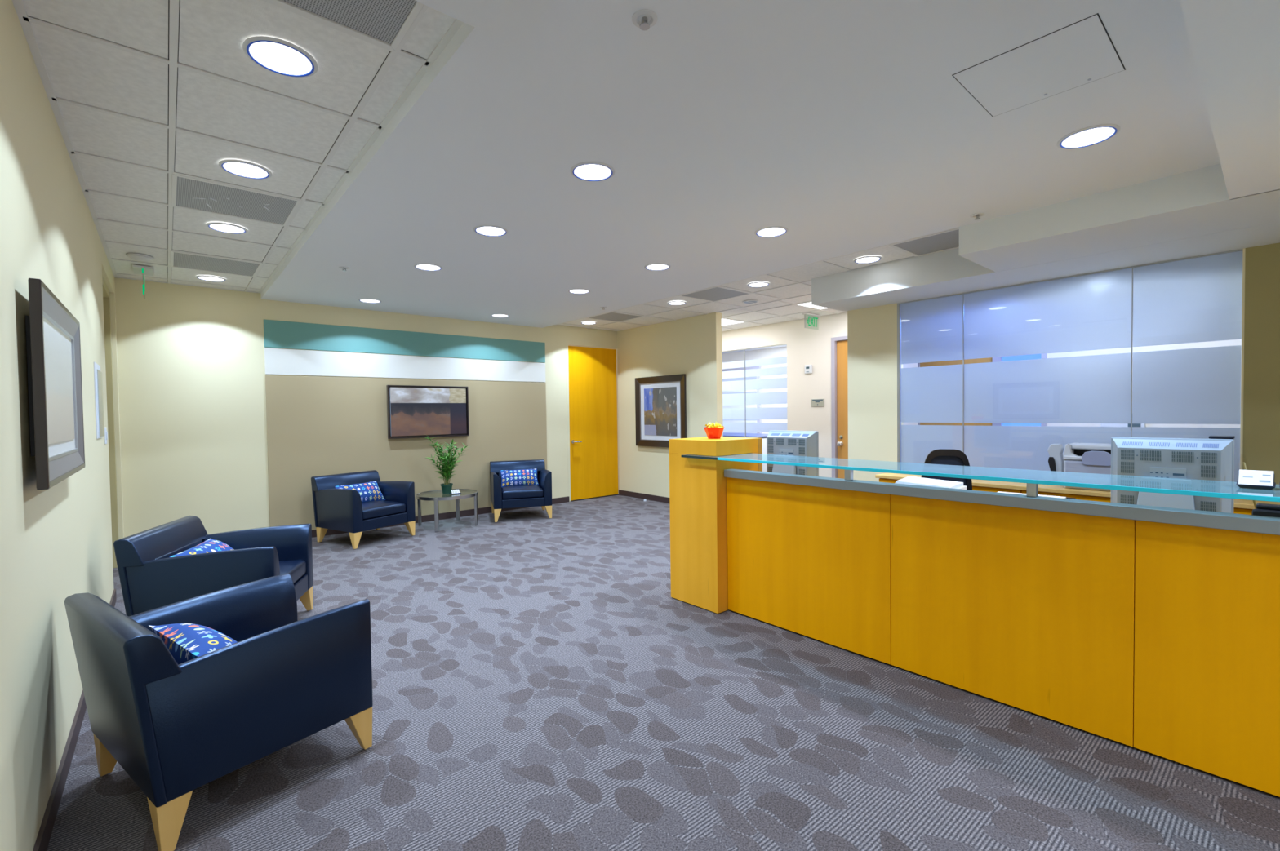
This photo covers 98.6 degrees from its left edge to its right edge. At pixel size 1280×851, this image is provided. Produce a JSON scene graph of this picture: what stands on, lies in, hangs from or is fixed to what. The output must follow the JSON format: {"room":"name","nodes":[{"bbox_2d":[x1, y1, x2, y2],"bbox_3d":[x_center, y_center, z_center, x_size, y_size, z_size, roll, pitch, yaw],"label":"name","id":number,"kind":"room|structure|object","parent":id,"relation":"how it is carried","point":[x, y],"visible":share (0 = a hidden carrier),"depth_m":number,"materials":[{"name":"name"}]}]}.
{"room":"office reception area","nodes":[
{"label":"office reception area","id":0,"kind":"room"},
{"bbox_2d":[0,0,124,850],"bbox_3d":[-1.350,-0.122,0.891,0.200,3.000,11.514,-2,2,-41],"label":"wall","id":1,"kind":"structure","parent":0,"point":[55,542],"depth_m":1.88,"materials":[{"name":"beige paint"}]},
{"bbox_2d":[25,278,84,490],"bbox_3d":[-2.203,-0.132,2.081,0.052,0.655,1.010,-2,2,-41],"label":"wall picture","id":2,"kind":"object","parent":1,"relation":"attached to","point":[53,344],"visible":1,"depth_m":1.93,"materials":[{"name":"black"}]},
{"bbox_2d":[43,323,75,444],"bbox_3d":[-2.197,-0.142,2.086,0.004,0.405,0.710,-2,2,-41],"label":"print","id":3,"kind":"object","parent":2,"relation":"attached to","point":[58,355],"depth_m":2.05},
{"bbox_2d":[32,589,116,850],"bbox_3d":[-0.753,1.340,0.418,0.012,0.085,9.990,-2,2,-41],"label":"baseboard","id":4,"kind":"structure","parent":1,"relation":"attached to","point":[42,841],"depth_m":2.03,"materials":[{"name":"grey rubber"}]},
{"bbox_2d":[93,362,104,439],"bbox_3d":[-3.552,-0.160,3.618,0.016,0.485,0.380,-2,2,-41],"label":"holder","id":5,"kind":"object","parent":1,"relation":"attached to","point":[98,380],"visible":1,"depth_m":3.53,"materials":[{"name":"white plastic"}]},
{"bbox_2d":[104,427,107,444],"bbox_3d":[-3.837,0.073,3.956,0.013,0.120,0.080,-2,2,-41],"label":"light switch","id":6,"kind":"object","parent":1,"relation":"attached to","point":[105,428],"visible":0.98,"depth_m":3.93,"materials":[{"name":"white plastic"}]},
{"bbox_2d":[102,276,119,568],"bbox_3d":[-4.518,0.051,4.616,0.100,2.560,1.310,-2,2,-41],"label":"door","id":7,"kind":"structure","parent":1,"relation":"in","point":[106,295],"depth_m":5.08,"materials":[{"name":"beige paint"}]},
{"bbox_2d":[114,277,619,537],"bbox_3d":[-2.733,-0.258,7.284,6.440,3.000,0.214,-2,2,-41],"label":"wall","id":8,"kind":"structure","parent":0,"point":[231,402],"depth_m":6.17,"materials":[{"name":"beige paint"}]},
{"bbox_2d":[386,385,469,439],"bbox_3d":[-2.721,-0.180,7.120,1.027,0.663,0.052,-2,2,-41],"label":"wall picture","id":9,"kind":"object","parent":8,"relation":"attached to","point":[412,411],"visible":1,"depth_m":7.08,"materials":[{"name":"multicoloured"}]},
{"bbox_2d":[311,496,568,537],"bbox_3d":[-3.020,1.213,6.918,5.050,0.085,0.022,-2,2,-41],"label":"baseboard","id":10,"kind":"structure","parent":8,"relation":"attached to","point":[425,518],"depth_m":7.36,"materials":[{"name":"grey rubber"}]},
{"bbox_2d":[565,344,618,502],"bbox_3d":[-0.756,-0.047,8.883,1.010,2.445,0.169,-2,2,-41],"label":"door","id":11,"kind":"structure","parent":8,"relation":"in","point":[591,372],"depth_m":8.86,"materials":[{"name":"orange wood"}]},
{"bbox_2d":[167,0,749,315],"bbox_3d":[2.227,-1.669,5.323,11.600,0.120,13.800,-2,2,-41],"label":"ceiling slab","id":12,"kind":"structure","parent":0,"point":[168,0],"depth_m":2.72,"materials":[{"name":"grey"}]},
{"bbox_2d":[46,495,1279,850],"bbox_3d":[2.235,1.269,5.432,11.600,0.100,13.700,-2,2,-41],"label":"floor","id":13,"kind":"structure","parent":0,"point":[540,682],"depth_m":2.26,"materials":[{"name":"carpet"}]},
{"bbox_2d":[113,515,313,617],"bbox_3d":[-2.604,0.971,3.473,0.763,0.724,0.752,-1,1,-16],"label":"armchair","id":14,"kind":"object","parent":13,"relation":"on","point":[150,580],"visible":0.56,"depth_m":3.17,"materials":[{"name":"blue leather"}]},
{"bbox_2d":[169,538,234,557],"bbox_3d":[-2.687,0.843,3.447,0.210,0.200,0.500,-1,1,-16],"label":"lumbar pillow","id":15,"kind":"object","parent":14,"relation":"on","point":[211,545],"visible":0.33,"depth_m":3.42,"materials":[{"name":"blue fabric"}]},
{"bbox_2d":[279,560,306,583],"bbox_3d":[-2.539,0.981,3.491,0.613,0.126,0.530,-1,1,-16],"label":"seat cushion","id":16,"kind":"object","parent":14,"relation":"on","point":[296,569],"depth_m":3.66,"materials":[{"name":"blue leather"}]},
{"bbox_2d":[64,573,373,850],"bbox_3d":[-1.629,0.989,2.173,0.752,0.724,0.763,0,2,34],"label":"armchair","id":17,"kind":"object","parent":13,"relation":"on","point":[175,730],"visible":0.99,"depth_m":1.92,"materials":[{"name":"blue leather"}]},
{"bbox_2d":[147,623,236,665],"bbox_3d":[-1.656,0.866,2.097,0.500,0.198,0.213,0,2,34],"label":"lumbar pillow","id":18,"kind":"object","parent":17,"relation":"on","point":[185,642],"visible":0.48,"depth_m":2.01,"materials":[{"name":"blue fabric"}]},
{"bbox_2d":[311,470,415,550],"bbox_3d":[-3.088,0.912,6.173,0.763,0.724,0.752,0,2,31],"label":"armchair","id":19,"kind":"object","parent":13,"relation":"on","point":[336,509],"visible":0.94,"depth_m":6.00,"materials":[{"name":"blue leather"}]},
{"bbox_2d":[334,481,385,502],"bbox_3d":[-3.161,0.768,6.235,0.196,0.216,0.501,0,2,30],"label":"lumbar pillow","id":20,"kind":"object","parent":19,"relation":"on","point":[368,491],"visible":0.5,"depth_m":6.23,"materials":[{"name":"blue fabric"}]},
{"bbox_2d":[361,500,405,519],"bbox_3d":[-3.030,0.923,6.139,0.613,0.126,0.530,0,2,31],"label":"seat cushion","id":21,"kind":"object","parent":19,"relation":"on","point":[376,509],"depth_m":6.01,"materials":[{"name":"blue leather"}]},
{"bbox_2d":[416,488,477,532],"bbox_3d":[-2.391,1.043,6.846,0.724,0.410,0.724,-2,2,-41],"label":"side table","id":22,"kind":"object","parent":13,"relation":"on","point":[420,496],"visible":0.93,"depth_m":6.80,"materials":[{"name":"grey metal"}]},
{"bbox_2d":[424,435,467,493],"bbox_3d":[-2.377,0.470,6.826,0.537,0.743,0.376,-2,2,-27],"label":"bamboo","id":23,"kind":"object","parent":22,"relation":"on","point":[447,466],"visible":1,"depth_m":6.79,"materials":[{"name":"green plant"}]},
{"bbox_2d":[440,483,453,493],"bbox_3d":[-2.396,0.783,6.826,0.144,0.118,0.144,-2,2,-41],"label":"pot","id":24,"kind":"object","parent":22,"relation":"on","point":[446,488],"depth_m":6.78,"materials":[{"name":"green ceramic"}]},
{"bbox_2d":[448,489,461,494],"bbox_3d":[-2.272,0.817,6.768,0.130,0.050,0.060,-2,2,-41],"label":"card stand","id":25,"kind":"object","parent":22,"relation":"on","point":[453,492],"visible":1,"depth_m":6.76,"materials":[{"name":"white plastic"}]},
{"bbox_2d":[489,459,551,523],"bbox_3d":[-1.619,0.861,7.448,0.752,0.724,0.763,-1,1,-18],"label":"armchair","id":26,"kind":"object","parent":13,"relation":"on","point":[524,495],"visible":0.92,"depth_m":7.18,"materials":[{"name":"blue leather"}]},
{"bbox_2d":[500,468,538,487],"bbox_3d":[-1.650,0.716,7.534,0.505,0.216,0.200,-1,1,-16],"label":"lumbar pillow","id":27,"kind":"object","parent":26,"relation":"on","point":[523,477],"visible":0.93,"depth_m":7.47,"materials":[{"name":"blue fabric"}]},
{"bbox_2d":[501,484,543,499],"bbox_3d":[-1.598,0.873,7.384,0.530,0.126,0.613,-1,1,-18],"label":"seat cushion","id":28,"kind":"object","parent":26,"relation":"on","point":[524,491],"depth_m":7.13,"materials":[{"name":"blue leather"}]},
{"bbox_2d":[723,432,768,438],"bbox_3d":[1.658,0.632,10.797,1.050,0.930,2.400,-2,2,-41],"label":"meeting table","id":29,"kind":"object","parent":13,"relation":"on","point":[725,434],"visible":0.18,"depth_m":10.10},
{"bbox_2d":[920,448,972,490],"bbox_3d":[2.350,0.705,4.291,0.619,1.078,0.617,0,1,21],"label":"chair","id":30,"kind":"object","parent":13,"relation":"on","point":[940,456],"visible":0.19,"depth_m":4.03,"materials":[{"name":"black plastic"}]},
{"bbox_2d":[668,436,1279,797],"bbox_3d":[2.268,0.703,2.377,1.001,1.180,5.235,-2,2,-41],"label":"reception desk","id":31,"kind":"object","parent":13,"relation":"on","point":[1151,629],"visible":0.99,"depth_m":2.46,"materials":[{"name":"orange wood"}]},
{"bbox_2d":[703,426,724,439],"bbox_3d":[0.546,0.054,4.044,0.156,0.083,0.148,-2,2,-41],"label":"bowl","id":32,"kind":"object","parent":31,"relation":"on","point":[711,433],"visible":0.94,"depth_m":4.00,"materials":[{"name":"red"}]},
{"bbox_2d":[766,430,818,476],"bbox_3d":[1.099,0.254,4.084,0.205,0.426,0.415,-2,2,-41],"label":"computer monitor","id":33,"kind":"object","parent":31,"relation":"on","point":[795,443],"visible":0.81,"depth_m":4.01,"materials":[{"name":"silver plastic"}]},
{"bbox_2d":[895,476,966,489],"bbox_3d":[1.691,0.399,3.226,0.234,0.162,0.330,-2,2,-41],"label":"paper","id":34,"kind":"object","parent":31,"relation":"on","point":[915,481],"visible":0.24,"depth_m":3.20,"materials":[{"name":"white paper"}]},
{"bbox_2d":[997,491,1066,498],"bbox_3d":[2.025,0.427,2.880,0.227,0.114,0.317,-2,2,-41],"label":"paper stack","id":35,"kind":"object","parent":31,"relation":"on","point":[998,491],"visible":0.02,"depth_m":2.89,"materials":[{"name":"white paper"}]},
{"bbox_2d":[1110,437,1234,513],"bbox_3d":[2.429,0.274,2.537,0.205,0.426,0.415,-2,2,-41],"label":"computer monitor","id":36,"kind":"object","parent":31,"relation":"on","point":[1208,460],"visible":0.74,"depth_m":2.50,"materials":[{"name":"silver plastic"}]},
{"bbox_2d":[1150,471,1184,478],"bbox_3d":[2.408,0.265,2.515,0.002,0.100,0.114,-2,2,-41],"label":"panel","id":37,"kind":"object","parent":36,"relation":"attached to","point":[1153,474],"depth_m":2.51,"materials":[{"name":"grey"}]},
{"bbox_2d":[1242,462,1256,509],"bbox_3d":[2.596,0.322,2.323,0.068,0.327,0.052,0,2,40],"label":"cable","id":38,"kind":"object","parent":31,"relation":"hanging from","point":[1244,464],"visible":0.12,"depth_m":2.33,"materials":[{"name":"brown plastic"}]},
{"bbox_2d":[1235,469,1275,489],"bbox_3d":[2.243,0.196,2.004,0.100,0.062,0.094,-2,2,-41],"label":"card holder","id":39,"kind":"object","parent":31,"relation":"on","point":[1251,479],"visible":1,"depth_m":1.99,"materials":[{"name":"white paper"}]},
{"bbox_2d":[1251,503,1279,517],"bbox_3d":[2.616,0.403,2.083,0.238,0.185,0.400,-2,2,-41],"label":"telephone","id":40,"kind":"object","parent":31,"relation":"on","point":[1262,509],"visible":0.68,"depth_m":2.14,"materials":[{"name":"black plastic"}]},
{"bbox_2d":[875,472,1279,515],"bbox_3d":[3.821,0.859,3.903,0.595,0.752,4.120,-2,2,-41],"label":"credenza","id":41,"kind":"object","parent":13,"relation":"on","point":[1246,507],"visible":0.09,"depth_m":4.24,"materials":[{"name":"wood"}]},
{"bbox_2d":[1047,443,1111,491],"bbox_3d":[3.510,0.309,4.165,0.366,0.343,0.654,-2,2,-41],"label":"printer","id":42,"kind":"object","parent":41,"relation":"on","point":[1084,458],"visible":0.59,"depth_m":4.16,"materials":[{"name":"white plastic"}]},
{"bbox_2d":[1062,443,1111,460],"bbox_3d":[3.554,0.199,4.130,0.340,0.123,0.545,-2,2,-41],"label":"tray","id":43,"kind":"object","parent":42,"relation":"on","point":[1073,451],"depth_m":4.20,"materials":[{"name":"white plastic"}]},
{"bbox_2d":[1208,435,1235,439],"bbox_3d":[3.976,0.278,3.765,0.128,0.412,0.118,-2,2,-41],"label":"speaker","id":44,"kind":"object","parent":41,"relation":"on","point":[1233,437],"visible":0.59,"depth_m":3.73},
{"bbox_2d":[617,311,723,503],"bbox_3d":[0.385,-0.328,8.401,0.132,3.000,2.184,-2,2,-41],"label":"wall","id":45,"kind":"structure","parent":0,"point":[691,346],"depth_m":8.36,"materials":[{"name":"beige paint"}]},
{"bbox_2d":[635,373,686,448],"bbox_3d":[0.302,-0.211,8.384,0.043,1.080,1.104,-2,2,-41],"label":"wall picture","id":46,"kind":"object","parent":45,"relation":"attached to","point":[660,406],"visible":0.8,"depth_m":8.38,"materials":[{"name":"black wood"}]},
{"bbox_2d":[644,386,676,435],"bbox_3d":[0.304,-0.211,8.386,0.004,0.728,0.724,-2,2,-41],"label":"print","id":47,"kind":"object","parent":46,"relation":"attached to","point":[660,402],"depth_m":8.37},
{"bbox_2d":[722,346,786,471],"bbox_3d":[3.404,-0.390,11.296,0.100,2.900,6.300,-2,2,-41],"label":"wall","id":48,"kind":"structure","parent":0,"point":[781,351],"depth_m":11.98,"materials":[{"name":"beige paint"}]},
{"bbox_2d":[722,365,761,433],"bbox_3d":[2.018,-0.406,12.755,0.100,1.900,1.880,-2,2,-41],"label":"window","id":49,"kind":"structure","parent":48,"relation":"in","point":[759,366],"depth_m":12.38,"materials":[{"name":"white glass"}]},
{"bbox_2d":[722,345,786,354],"bbox_3d":[2.180,-1.659,10.689,2.680,0.060,5.600,-2,2,-41],"label":"ceiling","id":50,"kind":"structure","parent":0,"point":[784,345],"depth_m":12.08,"materials":[{"name":"white paint"}]},
{"bbox_2d":[260,0,1279,328],"bbox_3d":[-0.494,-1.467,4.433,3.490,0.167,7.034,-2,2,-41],"label":"ceiling","id":51,"kind":"structure","parent":0,"point":[846,126],"depth_m":2.69,"materials":[{"name":"white paint"}]},
{"bbox_2d":[338,266,349,271],"bbox_3d":[-2.550,-1.350,4.748,0.084,0.028,0.084,-2,2,-41],"label":"sprinkler","id":52,"kind":"object","parent":51,"relation":"attached to","point":[340,267],"visible":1,"depth_m":4.74,"materials":[{"name":"white metal"}]},
{"bbox_2d":[358,298,382,302],"bbox_3d":[-3.000,-1.387,6.122,0.236,0.007,0.236,-2,2,-41],"label":"recessed light","id":53,"kind":"object","parent":51,"relation":"in","point":[366,300],"visible":1,"depth_m":6.11,"materials":[{"name":"white metal"}]},
{"bbox_2d":[413,263,442,271],"bbox_3d":[-1.831,-1.370,4.762,0.236,0.007,0.236,-2,2,-41],"label":"recessed light","id":54,"kind":"object","parent":51,"relation":"in","point":[428,267],"visible":1,"depth_m":4.75,"materials":[{"name":"white metal"}]},
{"bbox_2d":[12,0,959,331],"bbox_3d":[-0.698,-1.491,6.008,7.528,0.024,7.150,-2,2,-41],"label":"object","id":55,"kind":"structure","parent":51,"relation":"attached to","point":[102,65],"depth_m":2.48,"materials":[{"name":"tile"}]},
{"bbox_2d":[125,253,153,262],"bbox_3d":[-4.128,-1.380,4.545,0.170,0.038,0.170,-2,2,-41],"label":"smoke detector","id":56,"kind":"object","parent":55,"relation":"attached to","point":[138,257],"visible":1,"depth_m":4.51,"materials":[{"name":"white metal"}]},
{"bbox_2d":[132,264,153,298],"bbox_3d":[-4.453,-1.277,4.939,0.130,0.247,0.320,-2,2,-41],"label":"exit sign","id":57,"kind":"object","parent":55,"relation":"hanging from","point":[138,269],"visible":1,"depth_m":4.88,"materials":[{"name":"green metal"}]},
{"bbox_2d":[195,275,226,281],"bbox_3d":[-4.120,-1.413,5.291,0.236,0.007,0.236,-2,2,-41],"label":"ceiling light","id":58,"kind":"object","parent":55,"relation":"attached to","point":[212,278],"visible":1,"depth_m":5.28,"materials":[{"name":"white metal"}]},
{"bbox_2d":[169,250,262,277],"bbox_3d":[-3.718,-1.412,4.831,0.616,0.012,0.604,-2,2,-41],"label":"grille","id":59,"kind":"object","parent":55,"relation":"attached to","point":[177,260],"visible":1,"depth_m":4.82,"materials":[{"name":"white metal"}]},
{"bbox_2d":[205,222,247,233],"bbox_3d":[-2.919,-1.395,3.893,0.236,0.007,0.236,-2,2,-41],"label":"ceiling light","id":60,"kind":"object","parent":55,"relation":"attached to","point":[218,226],"visible":1,"depth_m":3.88,"materials":[{"name":"white metal"}]},
{"bbox_2d":[171,173,302,226],"bbox_3d":[-2.526,-1.394,3.444,0.616,0.012,0.604,-2,2,-41],"label":"grille","id":61,"kind":"object","parent":55,"relation":"attached to","point":[187,193],"visible":1,"depth_m":3.42,"materials":[{"name":"white metal"}]},
{"bbox_2d":[218,159,271,178],"bbox_3d":[-2.133,-1.384,2.979,0.236,0.007,0.236,-2,2,-41],"label":"ceiling light","id":62,"kind":"object","parent":55,"relation":"attached to","point":[245,169],"visible":1,"depth_m":2.97,"materials":[{"name":"white metal"}]},
{"bbox_2d":[242,35,317,77],"bbox_3d":[-1.341,-1.372,2.058,0.236,0.007,0.236,-2,2,-41],"label":"ceiling light","id":63,"kind":"object","parent":55,"relation":"attached to","point":[277,55],"visible":1,"depth_m":2.04,"materials":[{"name":"white metal"}]},
{"bbox_2d":[266,0,424,51],"bbox_3d":[-0.937,-1.371,1.595,0.616,0.012,0.604,-2,2,-41],"label":"grille","id":64,"kind":"object","parent":55,"relation":"attached to","point":[384,23],"visible":0.96,"depth_m":1.84,"materials":[{"name":"white metal"}]},
{"bbox_2d":[580,321,596,324],"bbox_3d":[-0.765,-1.530,8.212,0.236,0.007,0.236,-2,2,-41],"label":"ceiling light","id":65,"kind":"object","parent":55,"relation":"attached to","point":[583,322],"visible":1,"depth_m":8.18,"materials":[{"name":"white metal"}]},
{"bbox_2d":[586,311,644,322],"bbox_3d":[-0.351,-1.529,7.753,0.604,0.012,0.609,-2,2,-41],"label":"grille","id":66,"kind":"object","parent":55,"relation":"attached to","point":[611,316],"visible":0.99,"depth_m":7.76,"materials":[{"name":"white metal"}]},
{"bbox_2d":[666,301,686,305],"bbox_3d":[0.455,-1.512,6.793,0.236,0.007,0.236,-2,2,-41],"label":"ceiling light","id":67,"kind":"object","parent":55,"relation":"attached to","point":[672,303],"visible":1,"depth_m":6.79,"materials":[{"name":"white metal"}]},
{"bbox_2d":[678,286,751,302],"bbox_3d":[0.864,-1.511,6.340,0.604,0.012,0.603,-2,2,-41],"label":"grille","id":68,"kind":"object","parent":55,"relation":"attached to","point":[714,294],"visible":0.9,"depth_m":6.34,"materials":[{"name":"white metal"}]},
{"bbox_2d":[721,317,745,326],"bbox_3d":[0.998,-1.581,8.606,0.580,0.030,1.200,-2,2,-41],"label":"ceiling light","id":69,"kind":"object","parent":55,"relation":"attached to","point":[724,322],"visible":0.22,"depth_m":8.34,"materials":[{"name":"white plastic"}]},
{"bbox_2d":[721,319,742,325],"bbox_3d":[0.998,-1.573,8.606,0.540,0.006,1.160,-2,2,-41],"label":"diffuser","id":70,"kind":"object","parent":69,"relation":"attached to","point":[724,322],"depth_m":8.34,"materials":[{"name":"white plastic"}]},
{"bbox_2d":[742,300,758,303],"bbox_3d":[1.361,-1.524,6.782,0.196,0.010,0.195,-2,2,-41],"label":"ceiling speaker","id":71,"kind":"object","parent":55,"relation":"attached to","point":[744,301],"visible":1,"depth_m":6.75,"materials":[{"name":"white metal"}]},
{"bbox_2d":[743,301,756,303],"bbox_3d":[1.361,-1.525,6.782,0.160,0.007,0.159,-2,2,-41],"label":"speaker grille","id":72,"kind":"object","parent":71,"relation":"attached to","point":[744,302],"depth_m":6.79,"materials":[{"name":"white plastic"}]},
{"bbox_2d":[746,281,769,287],"bbox_3d":[1.260,-1.500,5.856,0.236,0.007,0.236,-2,2,-41],"label":"ceiling light","id":73,"kind":"object","parent":55,"relation":"attached to","point":[757,284],"visible":1,"depth_m":5.84,"materials":[{"name":"white metal"}]},
{"bbox_2d":[795,301,826,310],"bbox_3d":[2.496,-1.559,6.864,0.580,0.030,0.915,-2,2,-41],"label":"ceiling light","id":74,"kind":"object","parent":55,"relation":"attached to","point":[808,304],"visible":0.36,"depth_m":7.14,"materials":[{"name":"white plastic"}]},
{"bbox_2d":[802,312,820,328],"bbox_3d":[2.412,-1.458,7.726,0.360,0.207,0.060,-2,2,-41],"label":"exit sign","id":75,"kind":"object","parent":55,"relation":"hanging from","point":[804,313],"visible":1,"depth_m":7.67,"materials":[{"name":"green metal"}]},
{"bbox_2d":[853,255,881,263],"bbox_3d":[2.045,-1.489,4.944,0.236,0.007,0.236,-2,2,-41],"label":"ceiling light","id":76,"kind":"object","parent":55,"relation":"attached to","point":[865,260],"visible":1,"depth_m":4.94,"materials":[{"name":"white metal"}]},
{"bbox_2d":[888,227,959,257],"bbox_3d":[2.442,-1.487,4.459,0.544,0.012,0.601,-2,2,-41],"label":"grille","id":77,"kind":"object","parent":55,"relation":"attached to","point":[947,240],"visible":0.51,"depth_m":4.51,"materials":[{"name":"white metal"}]},
{"bbox_2d":[473,225,508,236],"bbox_3d":[-1.041,-1.359,3.843,0.236,0.007,0.236,-2,2,-41],"label":"recessed light","id":78,"kind":"object","parent":51,"relation":"in","point":[486,230],"visible":1,"depth_m":3.83,"materials":[{"name":"white metal"}]},
{"bbox_2d":[490,313,509,317],"bbox_3d":[-1.815,-1.428,7.147,0.236,0.007,0.236,-2,2,-41],"label":"recessed light","id":79,"kind":"object","parent":51,"relation":"in","point":[498,315],"visible":1,"depth_m":7.13,"materials":[{"name":"white metal"}]},
{"bbox_2d":[568,288,590,293],"bbox_3d":[-0.639,-1.411,5.783,0.236,0.007,0.236,-2,2,-41],"label":"recessed light","id":80,"kind":"object","parent":51,"relation":"in","point":[571,291],"visible":1,"depth_m":5.76,"materials":[{"name":"white metal"}]},
{"bbox_2d":[570,161,614,181],"bbox_3d":[-0.251,-1.347,2.924,0.236,0.007,0.236,-2,2,-41],"label":"recessed light","id":81,"kind":"object","parent":51,"relation":"in","point":[586,171],"visible":1,"depth_m":2.91,"materials":[{"name":"white metal"}]},
{"bbox_2d":[631,8,657,30],"bbox_3d":[0.015,-1.313,1.793,0.084,0.028,0.084,-2,2,-41],"label":"sprinkler","id":82,"kind":"object","parent":51,"relation":"attached to","point":[644,24],"visible":1,"depth_m":1.78,"materials":[{"name":"white metal"}]},
{"bbox_2d":[644,262,671,270],"bbox_3d":[0.155,-1.400,4.856,0.236,0.007,0.236,-2,2,-41],"label":"recessed light","id":83,"kind":"object","parent":51,"relation":"in","point":[657,266],"visible":1,"depth_m":4.84,"materials":[{"name":"white metal"}]},
{"bbox_2d":[754,226,788,237],"bbox_3d":[0.941,-1.388,3.948,0.236,0.007,0.236,-2,2,-41],"label":"recessed light","id":84,"kind":"object","parent":51,"relation":"in","point":[771,231],"visible":1,"depth_m":3.93,"materials":[{"name":"white metal"}]},
{"bbox_2d":[969,213,984,220],"bbox_3d":[2.246,-1.389,3.663,0.084,0.028,0.084,-2,2,-41],"label":"sprinkler","id":85,"kind":"object","parent":51,"relation":"attached to","point":[977,215],"visible":1,"depth_m":3.66,"materials":[{"name":"white metal"}]},
{"bbox_2d":[951,13,1125,116],"bbox_3d":[1.526,-1.354,2.110,0.482,0.008,0.443,-2,2,-41],"label":"access hatch","id":86,"kind":"object","parent":51,"relation":"attached to","point":[1082,52],"visible":1,"depth_m":2.08,"materials":[{"name":"grey"}]},
{"bbox_2d":[1056,124,1120,149],"bbox_3d":[2.131,-1.372,2.621,0.236,0.007,0.236,-2,2,-41],"label":"recessed light","id":87,"kind":"object","parent":51,"relation":"in","point":[1093,135],"visible":1,"depth_m":2.61,"materials":[{"name":"white metal"}]},
{"bbox_2d":[721,311,847,477],"bbox_3d":[1.421,-0.368,9.475,0.120,3.000,6.277,-2,2,-41],"label":"wall","id":88,"kind":"structure","parent":0,"point":[809,345],"depth_m":8.16,"materials":[{"name":"beige paint"}]},
{"bbox_2d":[722,343,786,437],"bbox_3d":[1.553,-0.065,9.326,0.070,2.396,2.280,-2,2,-41],"label":"window","id":89,"kind":"structure","parent":88,"relation":"in","point":[775,397],"depth_m":8.94,"materials":[{"name":"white glass"}]},
{"bbox_2d":[804,364,812,373],"bbox_3d":[2.479,-0.830,8.108,0.033,0.130,0.120,-2,2,-41],"label":"thermostat","id":90,"kind":"object","parent":88,"relation":"attached to","point":[808,368],"visible":1,"depth_m":8.09,"materials":[{"name":"white plastic"}]},
{"bbox_2d":[811,399,824,406],"bbox_3d":[2.588,-0.334,8.016,0.014,0.110,0.210,-2,2,-41],"label":"plaque","id":91,"kind":"object","parent":88,"relation":"attached to","point":[815,402],"visible":1,"depth_m":8.01,"materials":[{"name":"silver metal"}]},
{"bbox_2d":[831,336,848,479],"bbox_3d":[3.068,-0.044,7.530,0.174,2.400,0.920,-2,2,-41],"label":"door","id":92,"kind":"structure","parent":88,"relation":"in","point":[839,391],"depth_m":7.79,"materials":[{"name":"brown wood"}]},
{"bbox_2d":[847,303,903,482],"bbox_3d":[2.531,-0.179,5.934,0.140,2.763,0.543,-2,2,-41],"label":"wall column","id":93,"kind":"structure","parent":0,"point":[872,332],"depth_m":5.87,"materials":[{"name":"beige paint"}]},
{"bbox_2d":[902,363,917,425],"bbox_3d":[2.982,-0.320,6.617,1.440,3.000,0.093,-2,2,-41],"label":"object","id":94,"kind":"structure","parent":0,"point":[912,365],"depth_m":6.91,"materials":[{"name":"glass"}]},
{"bbox_2d":[1046,295,1242,440],"bbox_3d":[5.539,-0.273,5.285,0.100,2.900,5.800,-2,2,-41],"label":"wall","id":95,"kind":"structure","parent":0,"point":[1232,342],"depth_m":5.56,"materials":[{"name":"white glass"}]},
{"bbox_2d":[917,357,998,426],"bbox_3d":[4.042,0.095,7.027,0.120,2.120,0.955,-2,2,-41],"label":"door","id":96,"kind":"structure","parent":95,"relation":"in","point":[988,359],"depth_m":6.96,"materials":[{"name":"brown wood"}]},
{"bbox_2d":[997,353,1047,426],"bbox_3d":[4.506,0.102,6.479,0.110,2.120,0.480,-2,2,-41],"label":"window","id":97,"kind":"structure","parent":95,"relation":"in","point":[1043,356],"depth_m":6.47,"materials":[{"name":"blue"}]},
{"bbox_2d":[1100,423,1145,426],"bbox_3d":[5.043,-0.062,5.752,0.054,0.370,0.350,-2,2,-41],"label":"window stripe","id":98,"kind":"object","parent":95,"relation":"attached to","point":[1101,424],"visible":0.02,"depth_m":5.74,"materials":[{"name":"white plastic"}]},
{"bbox_2d":[1242,242,1279,484],"bbox_3d":[5.704,-0.133,2.244,0.140,2.763,4.370,-2,2,-41],"label":"wall","id":99,"kind":"structure","parent":0,"point":[1261,385],"depth_m":3.78,"materials":[{"name":"beige paint"}]},
{"bbox_2d":[897,248,1245,482],"bbox_3d":[3.459,-0.014,4.786,0.040,2.464,2.412,-2,2,-41],"label":"glass partition","id":100,"kind":"structure","parent":99,"relation":"in","point":[1194,299],"depth_m":4.59,"materials":[{"name":"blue glass"}]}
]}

